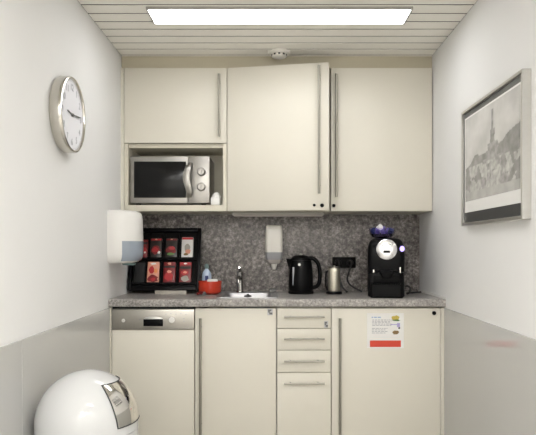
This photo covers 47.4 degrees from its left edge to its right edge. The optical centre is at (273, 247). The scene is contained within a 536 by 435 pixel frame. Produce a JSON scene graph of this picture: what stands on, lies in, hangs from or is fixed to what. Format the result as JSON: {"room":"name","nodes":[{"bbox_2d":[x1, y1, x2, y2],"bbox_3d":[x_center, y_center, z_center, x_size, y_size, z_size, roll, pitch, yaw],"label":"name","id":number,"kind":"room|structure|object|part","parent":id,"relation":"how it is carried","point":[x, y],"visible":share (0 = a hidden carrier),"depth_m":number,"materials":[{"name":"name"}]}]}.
{"room":"office kitchenette","nodes":[
{"label":"office kitchenette","id":0,"kind":"room"},
{"bbox_2d":[0,0,132,346],"bbox_3d":[-0.956,-0.040,0.875,0.100,2.439,6.350,0,0,0],"label":"wall","id":1,"kind":"structure","parent":0,"point":[55,270],"depth_m":2.48,"materials":[{"name":"paint"}]},
{"bbox_2d":[0,340,21,434],"bbox_3d":[-0.903,0.754,-0.010,0.006,0.852,4.380,0,0,0],"label":"trim","id":2,"kind":"structure","parent":1,"relation":"attached to","point":[10,354],"depth_m":2.09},
{"bbox_2d":[22,308,109,434],"bbox_3d":[-0.903,0.754,2.764,0.006,0.852,1.163,0,0,0],"label":"wall panel","id":3,"kind":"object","parent":1,"relation":"attached to","point":[82,343],"depth_m":2.55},
{"bbox_2d":[49,76,85,152],"bbox_3d":[-0.878,-0.567,2.600,0.055,0.322,0.322,0,0,0],"label":"wall clock","id":4,"kind":"object","parent":1,"relation":"attached to","point":[67,118],"visible":1,"depth_m":2.54,"materials":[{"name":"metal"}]},
{"bbox_2d":[110,307,111,373],"bbox_3d":[-0.900,0.704,3.362,0.012,0.752,0.020,0,0,0],"label":"trim","id":5,"kind":"structure","parent":1,"relation":"attached to","point":[110,307],"depth_m":3.35,"materials":[{"name":"beige laminate"}]},
{"bbox_2d":[121,68,124,209],"bbox_3d":[-0.897,-0.640,3.615,0.018,0.845,0.020,0,0,0],"label":"trim","id":6,"kind":"structure","parent":1,"relation":"attached to","point":[122,69],"depth_m":3.60,"materials":[{"name":"beige laminate"}]},
{"bbox_2d":[107,210,143,264],"bbox_3d":[-0.822,-0.057,3.433,0.168,0.305,0.251,0,0,0],"label":"dispenser","id":7,"kind":"object","parent":1,"relation":"attached to","point":[125,243],"visible":1,"depth_m":3.33,"materials":[{"name":"white plastic"}]},
{"bbox_2d":[276,307,276,429],"bbox_3d":[0.017,-0.040,4.000,1.845,2.439,0.100,0,0,0],"label":"wall","id":8,"kind":"structure","parent":0,"point":[276,307],"depth_m":3.95,"materials":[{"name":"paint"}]},
{"bbox_2d":[124,68,230,213],"bbox_3d":[-0.582,-0.640,3.750,0.605,0.845,0.376,0,0,0],"label":"upper cabinet","id":9,"kind":"object","parent":8,"relation":"attached to","point":[169,112],"visible":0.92,"depth_m":3.60,"materials":[{"name":"beige laminate"}]},
{"bbox_2d":[130,157,213,204],"bbox_3d":[-0.619,-0.399,3.750,0.472,0.290,0.339,0,0,0],"label":"microwave","id":10,"kind":"object","parent":9,"relation":"in","point":[153,180],"visible":0.93,"depth_m":3.62,"materials":[{"name":"metal"}]},
{"bbox_3d":[-0.683,-0.405,3.635,0.343,0.278,0.020,0,0,0],"label":"door","id":11,"kind":"part","parent":10,"relation":"part of","materials":[{"name":"metal"}]},
{"bbox_3d":[-0.510,-0.403,3.604,0.053,0.209,0.046,0,0,0],"label":"handle","id":12,"kind":"part","parent":10,"relation":"part of","materials":[{"name":"metal"}]},
{"bbox_3d":[-0.447,-0.405,3.635,0.127,0.278,0.020,0,0,0],"label":"control panel","id":13,"kind":"part","parent":10,"relation":"part of","materials":[{"name":"metal"}]},
{"bbox_3d":[-0.431,-0.362,3.611,0.053,0.053,0.028,0,0,0],"label":"knob","id":14,"kind":"part","parent":10,"relation":"part of","materials":[{"name":"metal"}]},
{"bbox_3d":[-0.431,-0.452,3.611,0.053,0.053,0.028,0,0,0],"label":"knob","id":15,"kind":"part","parent":10,"relation":"part of","materials":[{"name":"metal"}]},
{"bbox_3d":[-0.582,-0.842,3.611,0.605,0.443,0.018,0,0,0],"label":"door","id":16,"kind":"part","parent":9,"relation":"part of","materials":[{"name":"beige laminate"}]},
{"bbox_2d":[211,192,220,204],"bbox_3d":[-0.348,-0.296,3.659,0.061,0.083,0.053,0,0,0],"label":"pack","id":17,"kind":"object","parent":9,"relation":"in","point":[215,199],"visible":0.94,"depth_m":3.63,"materials":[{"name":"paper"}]},
{"bbox_3d":[-0.322,-0.836,3.582,0.015,0.368,0.040,0,0,0],"label":"handle","id":18,"kind":"part","parent":9,"relation":"part of","materials":[{"name":"metal"}]},
{"bbox_2d":[122,56,431,69],"bbox_3d":[0.017,-1.103,3.635,1.845,0.073,0.020,0,0,0],"label":"trim","id":19,"kind":"structure","parent":9,"relation":"attached to","point":[127,61],"depth_m":3.62,"materials":[{"name":"laminate"}]},
{"bbox_2d":[227,62,329,213],"bbox_3d":[0.028,-0.640,3.699,0.608,0.845,0.479,0,0,0],"label":"upper cabinet","id":20,"kind":"object","parent":8,"relation":"attached to","point":[278,116],"visible":0.99,"depth_m":3.55,"materials":[{"name":"beige laminate"}]},
{"bbox_2d":[232,212,323,216],"bbox_3d":[0.025,-0.205,3.720,0.560,0.026,0.070,0,0,0],"label":"lamp","id":21,"kind":"object","parent":20,"relation":"attached to","point":[235,214],"visible":1,"depth_m":3.69,"materials":[{"name":"white metal"}]},
{"bbox_2d":[233,215,322,216],"bbox_3d":[0.025,-0.197,3.715,0.540,0.009,0.060,0,0,0],"label":"diffuser","id":22,"kind":"object","parent":21,"relation":"attached to","point":[233,215],"depth_m":3.69,"materials":[{"name":"white plastic"}]},
{"bbox_3d":[0.258,-0.674,3.478,0.015,0.731,0.040,0,0,11],"label":"handle","id":23,"kind":"part","parent":20,"relation":"part of","materials":[{"name":"metal"}]},
{"bbox_2d":[142,214,418,290],"bbox_3d":[0.017,0.032,3.944,1.845,0.497,0.012,0,0,0],"label":"backsplash","id":24,"kind":"structure","parent":8,"relation":"attached to","point":[229,242],"depth_m":3.94,"materials":[{"name":"stone"}]},
{"bbox_2d":[265,225,282,269],"bbox_3d":[0.000,-0.004,3.893,0.110,0.285,0.088,0,0,0],"label":"soap dispenser","id":25,"kind":"object","parent":24,"relation":"attached to","point":[273,233],"visible":1,"depth_m":3.85,"materials":[{"name":"white plastic"}]},
{"bbox_2d":[332,257,355,267],"bbox_3d":[0.450,0.093,3.918,0.148,0.070,0.040,0,0,0],"label":"wall socket","id":26,"kind":"object","parent":24,"relation":"attached to","point":[344,260],"visible":0.86,"depth_m":3.90,"materials":[{"name":"black plastic"}]},
{"bbox_2d":[336,260,347,292],"bbox_3d":[0.434,0.177,3.835,0.036,0.203,0.146,0,0,-21],"label":"power cable","id":27,"kind":"object","parent":26,"relation":"hanging from","point":[338,262],"visible":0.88,"depth_m":3.85,"materials":[{"name":"black plastic"}]},
{"bbox_2d":[327,68,431,213],"bbox_3d":[0.635,-0.640,3.750,0.598,0.845,0.376,0,0,0],"label":"upper cabinet","id":28,"kind":"object","parent":8,"relation":"attached to","point":[381,118],"visible":0.97,"depth_m":3.60,"materials":[{"name":"beige laminate"}]},
{"bbox_3d":[0.365,-0.659,3.582,0.015,0.721,0.040,0,0,0],"label":"handle","id":29,"kind":"part","parent":28,"relation":"part of","materials":[{"name":"metal"}]},
{"bbox_2d":[78,0,477,55],"bbox_3d":[0.017,-1.199,0.875,1.845,0.120,6.150,0,0,0],"label":"ceiling","id":30,"kind":"structure","parent":0,"point":[127,24],"depth_m":3.22,"materials":[{"name":"white wood"}]},
{"bbox_2d":[146,6,412,24],"bbox_3d":[0.026,-1.132,2.974,1.261,0.014,0.197,0,0,0],"label":"recessed light","id":31,"kind":"object","parent":30,"relation":"in","point":[159,15],"visible":1,"depth_m":2.94,"materials":[{"name":"white plastic"}]},
{"bbox_2d":[268,48,290,59],"bbox_3d":[0.030,-1.122,3.545,0.132,0.034,0.132,0,0,0],"label":"smoke detector","id":32,"kind":"object","parent":30,"relation":"attached to","point":[278,53],"visible":1,"depth_m":3.51,"materials":[{"name":"white plastic"}]},
{"bbox_2d":[419,0,535,338],"bbox_3d":[0.989,-0.040,0.875,0.100,2.439,6.350,0,0,0],"label":"wall","id":33,"kind":"structure","parent":0,"point":[484,272],"depth_m":2.83,"materials":[{"name":"paint"}]},
{"bbox_2d":[440,307,443,434],"bbox_3d":[0.929,0.704,3.362,0.020,0.752,0.020,0,0,0],"label":"trim","id":34,"kind":"structure","parent":33,"relation":"attached to","point":[441,308],"depth_m":3.35,"materials":[{"name":"beige laminate"}]},
{"bbox_2d":[444,308,535,434],"bbox_3d":[0.936,0.754,0.573,0.006,0.852,5.545,0,0,0],"label":"wall panel","id":35,"kind":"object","parent":33,"relation":"attached to","point":[490,369],"depth_m":2.68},
{"bbox_2d":[461,68,530,225],"bbox_3d":[0.921,-0.381,2.588,0.034,0.549,0.728,0,0,0],"label":"framed picture","id":36,"kind":"object","parent":33,"relation":"attached to","point":[495,129],"visible":1,"depth_m":2.50,"materials":[{"name":"paper"}]},
{"bbox_2d":[466,85,519,201],"bbox_3d":[0.914,-0.414,2.588,0.001,0.389,0.648,0,0,0],"label":"photograph","id":37,"kind":"object","parent":36,"relation":"attached to","point":[492,133],"depth_m":2.53},
{"bbox_3d":[0.016,1.230,0.875,2.045,0.100,6.350,0,0,0],"label":"floor","id":38,"kind":"structure","parent":0,"visible":0},
{"bbox_2d":[34,369,139,434],"bbox_3d":[-0.702,0.820,2.300,0.381,0.719,0.377,0,0,0],"label":"bin","id":39,"kind":"object","parent":38,"relation":"on","point":[86,401],"visible":1,"depth_m":2.18,"materials":[{"name":"white paint"}]},
{"bbox_2d":[112,307,195,434],"bbox_3d":[-0.664,0.702,3.627,0.452,0.756,0.585,0,0,0],"label":"dishwasher","id":40,"kind":"object","parent":38,"relation":"on","point":[153,348],"visible":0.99,"depth_m":3.35,"materials":[{"name":"beige laminate"}]},
{"bbox_3d":[-0.664,0.392,3.360,0.452,0.109,0.024,0,0,0],"label":"control panel","id":41,"kind":"part","parent":40,"relation":"part of","materials":[{"name":"metal"}]},
{"bbox_2d":[195,307,275,434],"bbox_3d":[-0.210,0.704,3.621,0.446,0.752,0.618,0,0,0],"label":"base cabinet","id":42,"kind":"object","parent":38,"relation":"on","point":[235,348],"visible":0.95,"depth_m":3.35,"materials":[{"name":"beige laminate"}]},
{"bbox_3d":[-0.401,0.699,3.332,0.015,0.632,0.040,0,0,0],"label":"handle","id":43,"kind":"part","parent":42,"relation":"part of","materials":[{"name":"metal"}]},
{"bbox_2d":[277,307,330,434],"bbox_3d":[0.165,0.704,3.623,0.296,0.752,0.613,0,0,0],"label":"base cabinet","id":44,"kind":"object","parent":38,"relation":"on","point":[303,333],"visible":0.97,"depth_m":3.35,"materials":[{"name":"beige laminate"}]},
{"bbox_3d":[0.165,0.881,3.362,0.296,0.388,0.020,0,0,0],"label":"drawer","id":45,"kind":"part","parent":44,"relation":"part of","materials":[{"name":"beige laminate"}]},
{"bbox_3d":[0.165,0.623,3.362,0.296,0.120,0.020,0,0,0],"label":"drawer","id":46,"kind":"part","parent":44,"relation":"part of","materials":[{"name":"beige laminate"}]},
{"bbox_3d":[0.165,0.502,3.362,0.296,0.116,0.020,0,0,0],"label":"drawer","id":47,"kind":"part","parent":44,"relation":"part of","materials":[{"name":"beige laminate"}]},
{"bbox_3d":[0.165,0.387,3.362,0.296,0.109,0.020,0,0,0],"label":"drawer","id":48,"kind":"part","parent":44,"relation":"part of","materials":[{"name":"beige laminate"}]},
{"bbox_3d":[0.166,0.739,3.334,0.221,0.010,0.035,0,0,0],"label":"handle","id":49,"kind":"part","parent":44,"relation":"part of","materials":[{"name":"metal"}]},
{"bbox_3d":[0.166,0.618,3.334,0.221,0.010,0.035,0,0,0],"label":"handle","id":50,"kind":"part","parent":44,"relation":"part of","materials":[{"name":"metal"}]},
{"bbox_3d":[0.166,0.497,3.334,0.221,0.010,0.035,0,0,0],"label":"handle","id":51,"kind":"part","parent":44,"relation":"part of","materials":[{"name":"metal"}]},
{"bbox_3d":[0.166,0.376,3.334,0.221,0.010,0.035,0,0,0],"label":"handle","id":52,"kind":"part","parent":44,"relation":"part of","materials":[{"name":"metal"}]},
{"bbox_2d":[330,307,440,434],"bbox_3d":[0.616,0.704,3.621,0.598,0.752,0.618,0,0,0],"label":"base cabinet","id":53,"kind":"object","parent":38,"relation":"on","point":[375,391],"visible":0.91,"depth_m":3.35,"materials":[{"name":"beige laminate"}]},
{"bbox_2d":[108,290,445,306],"bbox_3d":[0.017,0.295,3.634,1.845,0.054,0.608,0,0,0],"label":"countertop","id":54,"kind":"structure","parent":53,"relation":"on","point":[135,298],"depth_m":3.33,"materials":[{"name":"stone"}]},
{"bbox_2d":[128,228,201,293],"bbox_3d":[-0.676,0.077,3.780,0.438,0.405,0.181,0,0,0],"label":"display rack","id":55,"kind":"object","parent":54,"relation":"on","point":[137,278],"visible":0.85,"depth_m":3.78,"materials":[{"name":"black plastic"}]},
{"bbox_2d":[143,240,148,256],"bbox_3d":[-0.811,0.009,3.814,0.046,0.125,0.055,0,0,0],"label":"packet","id":56,"kind":"object","parent":55,"relation":"on","point":[146,242],"visible":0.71,"depth_m":3.80,"materials":[{"name":"cardboard"}]},
{"bbox_2d":[147,262,159,281],"bbox_3d":[-0.746,0.155,3.774,0.074,0.140,0.059,0,0,0],"label":"packet","id":57,"kind":"object","parent":55,"relation":"on","point":[153,269],"visible":1,"depth_m":3.76,"materials":[{"name":"cardboard"}]},
{"bbox_2d":[150,238,162,256],"bbox_3d":[-0.736,0.005,3.816,0.072,0.134,0.058,0,0,0],"label":"packet","id":58,"kind":"object","parent":55,"relation":"on","point":[156,245],"visible":1,"depth_m":3.81,"materials":[{"name":"paper"}]},
{"bbox_2d":[131,282,195,284],"bbox_3d":[-0.678,0.220,3.752,0.398,0.022,0.033,0,0,0],"label":"shelf","id":59,"kind":"object","parent":55,"relation":"attached to","point":[132,283],"depth_m":3.74,"materials":[{"name":"black plastic"}]},
{"bbox_3d":[-0.676,0.075,3.815,0.418,0.366,0.109,0,0,0],"label":"panel","id":60,"kind":"part","parent":55,"relation":"part of","materials":[{"name":"black plastic"}]},
{"bbox_2d":[140,257,196,260],"bbox_3d":[-0.678,0.068,3.794,0.398,0.022,0.033,0,0,0],"label":"shelf","id":61,"kind":"object","parent":55,"relation":"attached to","point":[143,258],"depth_m":3.78,"materials":[{"name":"black plastic"}]},
{"bbox_2d":[163,262,175,281],"bbox_3d":[-0.646,0.156,3.774,0.074,0.138,0.059,0,0,0],"label":"packet","id":62,"kind":"object","parent":55,"relation":"on","point":[169,272],"visible":1,"depth_m":3.76,"materials":[{"name":"red paper"}]},
{"bbox_2d":[165,238,177,256],"bbox_3d":[-0.640,0.005,3.816,0.074,0.134,0.058,0,0,0],"label":"packet","id":63,"kind":"object","parent":55,"relation":"on","point":[171,250],"visible":1,"depth_m":3.81,"materials":[{"name":"red paper"}]},
{"bbox_2d":[179,262,191,281],"bbox_3d":[-0.548,0.156,3.774,0.074,0.138,0.059,0,0,0],"label":"packet","id":64,"kind":"object","parent":55,"relation":"on","point":[185,269],"visible":1,"depth_m":3.76,"materials":[{"name":"red cardboard"}]},
{"bbox_2d":[181,237,193,256],"bbox_3d":[-0.541,0.002,3.816,0.072,0.140,0.059,0,0,0],"label":"packet","id":65,"kind":"object","parent":55,"relation":"on","point":[187,242],"visible":1,"depth_m":3.81,"materials":[{"name":"paper"}]},
{"bbox_2d":[196,291,206,294],"bbox_3d":[-0.428,0.267,3.603,0.036,0.025,0.078,0,0,27],"label":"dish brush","id":66,"kind":"object","parent":54,"relation":"on","point":[200,292],"visible":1,"depth_m":3.60,"materials":[{"name":"red plastic"}]},
{"bbox_2d":[202,264,210,280],"bbox_3d":[-0.421,0.189,3.813,0.060,0.182,0.048,0,0,0],"label":"dish soap bottle","id":67,"kind":"object","parent":54,"relation":"on","point":[206,274],"visible":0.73,"depth_m":3.80,"materials":[{"name":"plastic"}]},
{"bbox_2d":[198,280,221,294],"bbox_3d":[-0.388,0.240,3.700,0.143,0.080,0.143,0,0,0],"label":"bowl","id":68,"kind":"object","parent":54,"relation":"on","point":[211,288],"visible":0.86,"depth_m":3.64,"materials":[{"name":"plastic"}]},
{"bbox_2d":[207,279,217,281],"bbox_3d":[-0.373,0.214,3.697,0.060,0.052,0.050,0,0,0],"label":"folded cloth","id":69,"kind":"object","parent":68,"relation":"in","point":[208,280],"visible":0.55,"depth_m":3.67,"materials":[{"name":"fabric"}]},
{"bbox_2d":[236,267,243,292],"bbox_3d":[-0.213,0.195,3.731,0.048,0.161,0.186,0,0,0],"label":"tap","id":70,"kind":"object","parent":54,"relation":"on","point":[239,273],"visible":1,"depth_m":3.78,"materials":[{"name":"metal"}]},
{"bbox_2d":[215,291,277,307],"bbox_3d":[-0.154,0.351,3.623,0.352,0.158,0.445,0,0,0],"label":"sink","id":71,"kind":"object","parent":54,"relation":"in","point":[225,294],"visible":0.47,"depth_m":3.74,"materials":[{"name":"metal"}]},
{"bbox_2d":[286,253,321,294],"bbox_3d":[0.177,0.156,3.728,0.190,0.247,0.156,0,0,44],"label":"kettle","id":72,"kind":"object","parent":54,"relation":"on","point":[300,266],"visible":1,"depth_m":3.68,"materials":[{"name":"black plastic"}]},
{"bbox_3d":[0.093,0.097,3.740,0.040,0.066,0.064,0,0,0],"label":"spout","id":73,"kind":"part","parent":72,"relation":"part of","materials":[{"name":"black plastic"}]},
{"bbox_3d":[0.165,0.059,3.740,0.128,0.032,0.128,0,0,0],"label":"lid","id":74,"kind":"part","parent":72,"relation":"part of","materials":[{"name":"black plastic"}]},
{"bbox_3d":[0.248,0.152,3.725,0.090,0.205,0.037,0,0,8],"label":"handle","id":75,"kind":"part","parent":72,"relation":"part of","materials":[{"name":"black plastic"}]},
{"bbox_2d":[325,266,341,293],"bbox_3d":[0.367,0.193,3.720,0.100,0.172,0.100,0,0,28],"label":"milk frother","id":76,"kind":"object","parent":54,"relation":"on","point":[333,271],"visible":1,"depth_m":3.69,"materials":[{"name":"silver metal"}]},
{"bbox_2d":[346,260,361,291],"bbox_3d":[0.510,0.176,3.864,0.099,0.202,0.066,0,0,11],"label":"power cable","id":77,"kind":"object","parent":54,"relation":"on","point":[350,262],"visible":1,"depth_m":3.85,"materials":[{"name":"black plastic"}]},
{"bbox_2d":[367,238,404,297],"bbox_3d":[0.660,0.111,3.615,0.210,0.338,0.430,0,0,8],"label":"coffee machine","id":78,"kind":"object","parent":54,"relation":"on","point":[385,256],"visible":1,"depth_m":3.46,"materials":[{"name":"black plastic"}]},
{"bbox_2d":[369,228,394,237],"bbox_3d":[0.637,-0.088,3.600,0.152,0.058,0.152,0,0,0],"label":"glass bowl","id":79,"kind":"object","parent":78,"relation":"on","point":[374,232],"visible":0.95,"depth_m":3.54,"materials":[{"name":"blue"}]},
{"bbox_3d":[0.641,0.148,3.470,0.088,0.040,0.062,0,0,8],"label":"outlet spout","id":80,"kind":"part","parent":78,"relation":"part of","materials":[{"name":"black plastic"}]},
{"bbox_2d":[370,284,402,297],"bbox_3d":[0.634,0.243,3.442,0.184,0.073,0.080,0,0,9],"label":"drip tray","id":81,"kind":"object","parent":78,"relation":"on","point":[376,290],"depth_m":3.40,"materials":[{"name":"black plastic"}]},
{"bbox_2d":[405,285,420,294],"bbox_3d":[0.823,0.246,3.654,0.056,0.060,0.230,0,0,30],"label":"power cable","id":82,"kind":"object","parent":54,"relation":"on","point":[409,287],"visible":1,"depth_m":3.59,"materials":[{"name":"black plastic"}]},
{"bbox_3d":[0.360,0.699,3.332,0.015,0.632,0.040,0,0,0],"label":"handle","id":83,"kind":"part","parent":53,"relation":"part of","materials":[{"name":"metal"}]},
{"bbox_2d":[367,313,403,347],"bbox_3d":[0.612,0.454,3.351,0.202,0.192,0.001,0,0,0],"label":"paper notice","id":84,"kind":"object","parent":53,"relation":"attached to","point":[384,330],"visible":1,"depth_m":3.35,"materials":[{"name":"white paper"}]},
{"bbox_2d":[391,315,399,320],"bbox_3d":[0.670,0.385,3.351,0.050,0.032,0.001,0,0,0],"label":"food picture","id":85,"kind":"object","parent":84,"relation":"on","point":[393,317],"depth_m":3.35}
]}

